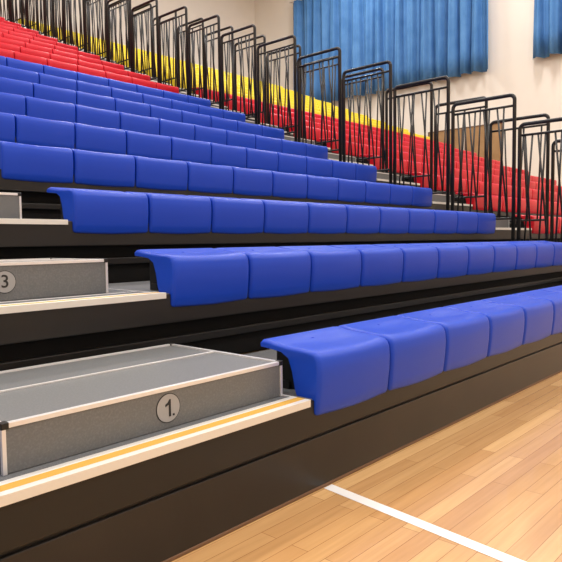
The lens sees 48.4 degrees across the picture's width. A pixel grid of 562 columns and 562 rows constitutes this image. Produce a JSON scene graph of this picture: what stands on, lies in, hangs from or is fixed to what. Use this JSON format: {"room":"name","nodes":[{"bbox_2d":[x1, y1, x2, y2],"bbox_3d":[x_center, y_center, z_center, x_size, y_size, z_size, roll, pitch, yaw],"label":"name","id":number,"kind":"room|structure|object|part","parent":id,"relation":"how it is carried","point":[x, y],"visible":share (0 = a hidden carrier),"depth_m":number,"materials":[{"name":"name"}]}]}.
{"room":"school gymnasium","nodes":[
{"label":"school gymnasium","id":0,"kind":"room"},
{"bbox_2d":[1,0,254,78],"bbox_3d":[-13.520,-8.094,21.938,0.200,15.500,36.400,3,5,42],"label":"wall","id":1,"kind":"structure","parent":0,"point":[237,14],"depth_m":31.80,"materials":[{"name":"beige paint"}]},
{"bbox_2d":[108,280,561,561],"bbox_3d":[0.589,0.368,9.843,37.900,0.200,36.400,3,5,42],"label":"floor","id":2,"kind":"structure","parent":0,"point":[492,478],"depth_m":2.13,"materials":[{"name":"brown wood"}]},
{"bbox_2d":[0,0,561,561],"bbox_3d":[-2.428,-3.946,11.299,16.271,8.299,23.465,3,5,42],"label":"bleachers","id":3,"kind":"object","parent":2,"relation":"on","point":[394,316],"visible":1,"depth_m":3.77,"materials":[{"name":"blue plastic"}]},
{"bbox_3d":[-6.674,-6.686,14.975,0.810,1.832,0.044,3,5,42],"label":"rail frame","id":4,"kind":"part","parent":3,"relation":"part of","materials":[{"name":"black metal"}]},
{"bbox_2d":[0,192,21,218],"bbox_3d":[-1.873,-0.372,3.128,0.498,0.153,0.945,3,5,42],"label":"step","id":5,"kind":"structure","parent":3,"relation":"on","point":[10,203],"depth_m":3.27,"materials":[{"name":"grey laminate"}]},
{"bbox_3d":[-7.159,-7.443,16.799,0.810,1.762,0.044,3,5,42],"label":"rail frame","id":6,"kind":"part","parent":3,"relation":"part of","materials":[{"name":"black metal"}]},
{"bbox_3d":[-6.074,-6.320,14.461,0.810,1.832,0.044,3,5,42],"label":"rail frame","id":7,"kind":"part","parent":3,"relation":"part of","materials":[{"name":"black metal"}]},
{"bbox_3d":[-6.559,-7.077,16.285,0.810,1.762,0.044,3,5,42],"label":"rail frame","id":8,"kind":"part","parent":3,"relation":"part of","materials":[{"name":"black metal"}]},
{"bbox_3d":[-5.473,-5.954,13.947,0.810,1.832,0.044,3,5,42],"label":"rail frame","id":9,"kind":"part","parent":3,"relation":"part of","materials":[{"name":"black metal"}]},
{"bbox_3d":[-5.958,-6.711,15.771,0.810,1.762,0.044,3,5,42],"label":"rail frame","id":10,"kind":"part","parent":3,"relation":"part of","materials":[{"name":"black metal"}]},
{"bbox_2d":[0,258,107,300],"bbox_3d":[-1.272,-0.006,2.614,0.498,0.153,0.945,3,5,42],"label":"step","id":11,"kind":"structure","parent":3,"relation":"on","point":[37,277],"depth_m":2.61,"materials":[{"name":"grey laminate"}]},
{"bbox_3d":[-1.086,0.004,2.456,0.002,0.085,0.085,3,5,42],"label":"number plate","id":12,"kind":"part","parent":11,"relation":"part of","materials":[{"name":"grey plastic"}]},
{"bbox_3d":[-4.873,-5.588,13.432,0.810,1.832,0.044,3,5,42],"label":"rail frame","id":13,"kind":"part","parent":3,"relation":"part of","materials":[{"name":"black metal"}]},
{"bbox_3d":[-5.357,-6.345,15.256,0.810,1.762,0.044,3,5,42],"label":"rail frame","id":14,"kind":"part","parent":3,"relation":"part of","materials":[{"name":"black metal"}]},
{"bbox_3d":[-4.272,-5.222,12.918,0.810,1.832,0.044,3,5,42],"label":"rail frame","id":15,"kind":"part","parent":3,"relation":"part of","materials":[{"name":"black metal"}]},
{"bbox_3d":[-4.757,-5.979,14.742,0.810,1.762,0.044,3,5,42],"label":"rail frame","id":16,"kind":"part","parent":3,"relation":"part of","materials":[{"name":"black metal"}]},
{"bbox_3d":[-3.672,-4.856,12.403,0.810,1.832,0.044,3,5,42],"label":"rail frame","id":17,"kind":"part","parent":3,"relation":"part of","materials":[{"name":"black metal"}]},
{"bbox_3d":[-4.157,-5.613,14.228,0.810,1.762,0.044,3,5,42],"label":"rail frame","id":18,"kind":"part","parent":3,"relation":"part of","materials":[{"name":"black metal"}]},
{"bbox_3d":[-3.071,-4.490,11.889,0.810,1.832,0.044,3,5,42],"label":"rail frame","id":19,"kind":"part","parent":3,"relation":"part of","materials":[{"name":"black metal"}]},
{"bbox_3d":[-3.556,-5.247,13.713,0.810,1.762,0.044,3,5,42],"label":"rail frame","id":20,"kind":"part","parent":3,"relation":"part of","materials":[{"name":"black metal"}]},
{"bbox_3d":[-2.955,-4.881,13.199,0.810,1.762,0.044,3,5,42],"label":"rail frame","id":21,"kind":"part","parent":3,"relation":"part of","materials":[{"name":"black metal"}]},
{"bbox_2d":[0,343,282,475],"bbox_3d":[-0.572,0.370,2.102,0.644,0.130,1.021,3,5,42],"label":"step","id":22,"kind":"structure","parent":3,"relation":"on","point":[49,412],"depth_m":1.91,"materials":[{"name":"grey laminate"}]},
{"bbox_3d":[-0.340,0.383,1.886,0.002,0.085,0.085,3,5,42],"label":"number plate","id":23,"kind":"part","parent":22,"relation":"part of","materials":[{"name":"grey plastic"}]},
{"bbox_3d":[-2.471,-4.124,11.375,0.810,1.832,0.044,3,5,42],"label":"rail frame","id":24,"kind":"part","parent":3,"relation":"part of","materials":[{"name":"black metal"}]},
{"bbox_3d":[-2.355,-4.515,12.685,0.810,1.762,0.044,3,5,42],"label":"rail frame","id":25,"kind":"part","parent":3,"relation":"part of","materials":[{"name":"black metal"}]},
{"bbox_3d":[-1.870,-3.758,10.861,0.810,1.832,0.044,3,5,42],"label":"rail frame","id":26,"kind":"part","parent":3,"relation":"part of","materials":[{"name":"black metal"}]},
{"bbox_3d":[-1.754,-4.149,12.170,0.810,1.762,0.044,3,5,42],"label":"rail frame","id":27,"kind":"part","parent":3,"relation":"part of","materials":[{"name":"black metal"}]},
{"bbox_3d":[-1.270,-3.392,10.346,0.810,1.832,0.044,3,5,42],"label":"rail frame","id":28,"kind":"part","parent":3,"relation":"part of","materials":[{"name":"black metal"}]},
{"bbox_3d":[-1.154,-3.783,11.656,0.810,1.762,0.044,3,5,42],"label":"rail frame","id":29,"kind":"part","parent":3,"relation":"part of","materials":[{"name":"black metal"}]},
{"bbox_3d":[-0.669,-3.026,9.832,0.810,1.832,0.044,3,5,42],"label":"rail frame","id":30,"kind":"part","parent":3,"relation":"part of","materials":[{"name":"black metal"}]},
{"bbox_3d":[-0.553,-3.417,11.142,0.810,1.762,0.044,3,5,42],"label":"rail frame","id":31,"kind":"part","parent":3,"relation":"part of","materials":[{"name":"black metal"}]},
{"bbox_2d":[246,120,277,127],"bbox_3d":[-0.549,-2.558,10.487,0.508,0.143,0.960,3,5,42],"label":"step","id":32,"kind":"structure","parent":3,"relation":"on","point":[247,121],"depth_m":10.35,"materials":[{"name":"grey laminate"}]},
{"bbox_3d":[-0.069,-2.660,9.318,0.810,1.832,0.044,3,5,42],"label":"rail frame","id":33,"kind":"part","parent":3,"relation":"part of","materials":[{"name":"black metal"}]},
{"bbox_3d":[0.047,-3.051,10.627,0.810,1.762,0.044,3,5,42],"label":"rail frame","id":34,"kind":"part","parent":3,"relation":"part of","materials":[{"name":"black metal"}]},
{"bbox_2d":[284,135,314,144],"bbox_3d":[0.051,-2.192,9.973,0.508,0.143,0.960,3,5,42],"label":"step","id":35,"kind":"structure","parent":3,"relation":"on","point":[289,138],"depth_m":9.76,"materials":[{"name":"grey laminate"}]},
{"bbox_3d":[0.532,-2.294,8.803,0.810,1.832,0.044,3,5,42],"label":"rail frame","id":36,"kind":"part","parent":3,"relation":"part of","materials":[{"name":"black metal"}]},
{"bbox_3d":[0.648,-2.685,10.113,0.810,1.762,0.044,3,5,42],"label":"rail frame","id":37,"kind":"part","parent":3,"relation":"part of","materials":[{"name":"black metal"}]},
{"bbox_2d":[328,153,355,161],"bbox_3d":[0.652,-1.826,9.459,0.508,0.143,0.960,3,5,42],"label":"step","id":38,"kind":"structure","parent":3,"relation":"on","point":[330,155],"depth_m":9.30,"materials":[{"name":"grey laminate"}]},
{"bbox_3d":[1.248,-2.319,9.598,0.810,1.762,0.044,3,5,42],"label":"rail frame","id":39,"kind":"part","parent":3,"relation":"part of","materials":[{"name":"black metal"}]},
{"bbox_3d":[1.133,-1.928,8.289,0.810,1.832,0.044,3,5,42],"label":"rail frame","id":40,"kind":"part","parent":3,"relation":"part of","materials":[{"name":"black metal"}]},
{"bbox_2d":[376,172,401,180],"bbox_3d":[1.252,-1.460,8.944,0.508,0.143,0.960,3,5,42],"label":"step","id":41,"kind":"structure","parent":3,"relation":"on","point":[380,175],"depth_m":8.80,"materials":[{"name":"grey laminate"}]},
{"bbox_3d":[1.849,-1.953,9.084,0.810,1.762,0.044,3,5,42],"label":"rail frame","id":42,"kind":"part","parent":3,"relation":"part of","materials":[{"name":"black metal"}]},
{"bbox_3d":[1.733,-1.562,7.774,0.810,1.832,0.044,3,5,42],"label":"rail frame","id":43,"kind":"part","parent":3,"relation":"part of","materials":[{"name":"black metal"}]},
{"bbox_2d":[432,194,450,202],"bbox_3d":[1.853,-1.094,8.430,0.508,0.143,0.960,3,5,42],"label":"step","id":44,"kind":"structure","parent":3,"relation":"on","point":[435,197],"depth_m":8.35,"materials":[{"name":"grey laminate"}]},
{"bbox_3d":[2.449,-1.587,8.570,0.810,1.762,0.044,3,5,42],"label":"rail frame","id":45,"kind":"part","parent":3,"relation":"part of","materials":[{"name":"black metal"}]},
{"bbox_3d":[2.333,-1.196,7.260,0.810,1.832,0.044,3,5,42],"label":"rail frame","id":46,"kind":"part","parent":3,"relation":"part of","materials":[{"name":"black metal"}]},
{"bbox_2d":[495,220,508,227],"bbox_3d":[2.454,-0.728,7.915,0.508,0.143,0.960,3,5,42],"label":"step","id":47,"kind":"structure","parent":3,"relation":"on","point":[499,223],"depth_m":7.95,"materials":[{"name":"grey laminate"}]},
{"bbox_3d":[3.050,-1.221,8.056,0.810,1.762,0.044,3,5,42],"label":"rail frame","id":48,"kind":"part","parent":3,"relation":"part of","materials":[{"name":"black metal"}]},
{"bbox_3d":[2.934,-0.830,6.746,0.810,1.832,0.044,3,5,42],"label":"rail frame","id":49,"kind":"part","parent":3,"relation":"part of","materials":[{"name":"black metal"}]},
{"bbox_3d":[3.650,-0.855,7.541,0.810,1.762,0.044,3,5,42],"label":"rail frame","id":50,"kind":"part","parent":3,"relation":"part of","materials":[{"name":"black metal"}]},
{"bbox_2d":[325,484,525,561],"bbox_3d":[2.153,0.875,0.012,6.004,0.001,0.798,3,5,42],"label":"court line","id":51,"kind":"object","parent":2,"relation":"on","point":[474,545],"visible":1,"depth_m":1.96,"materials":[{"name":"white paint"}]},
{"bbox_2d":[254,0,561,185],"bbox_3d":[12.597,-8.476,22.759,37.500,15.500,0.200,3,5,42],"label":"wall","id":52,"kind":"structure","parent":0,"point":[536,83],"depth_m":25.82,"materials":[{"name":"beige paint"}]},
{"bbox_2d":[290,0,487,102],"bbox_3d":[4.591,-11.636,29.224,10.950,5.545,0.571,3,5,42],"label":"window curtain","id":53,"kind":"object","parent":52,"relation":"attached to","point":[421,39],"visible":0.8,"depth_m":28.69,"materials":[{"name":"blue fabric"}]},
{"bbox_2d":[428,128,461,148],"bbox_3d":[7.261,-5.113,27.655,1.650,3.100,0.055,3,5,42],"label":"wood wall panel","id":54,"kind":"object","parent":52,"relation":"attached to","point":[441,133],"visible":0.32,"depth_m":27.27,"materials":[{"name":"brown wood"}]},
{"bbox_2d":[464,123,501,160],"bbox_3d":[8.562,-5.055,26.486,1.650,3.100,0.055,3,5,42],"label":"wood wall panel","id":55,"kind":"object","parent":52,"relation":"attached to","point":[495,136],"visible":0.09,"depth_m":26.43,"materials":[{"name":"brown wood"}]},
{"bbox_2d":[533,0,561,57],"bbox_3d":[13.973,-11.365,20.779,11.200,5.645,0.571,3,5,42],"label":"window curtain","id":56,"kind":"object","parent":52,"relation":"attached to","point":[547,31],"visible":1,"depth_m":24.22,"materials":[{"name":"blue fabric"}]}
]}

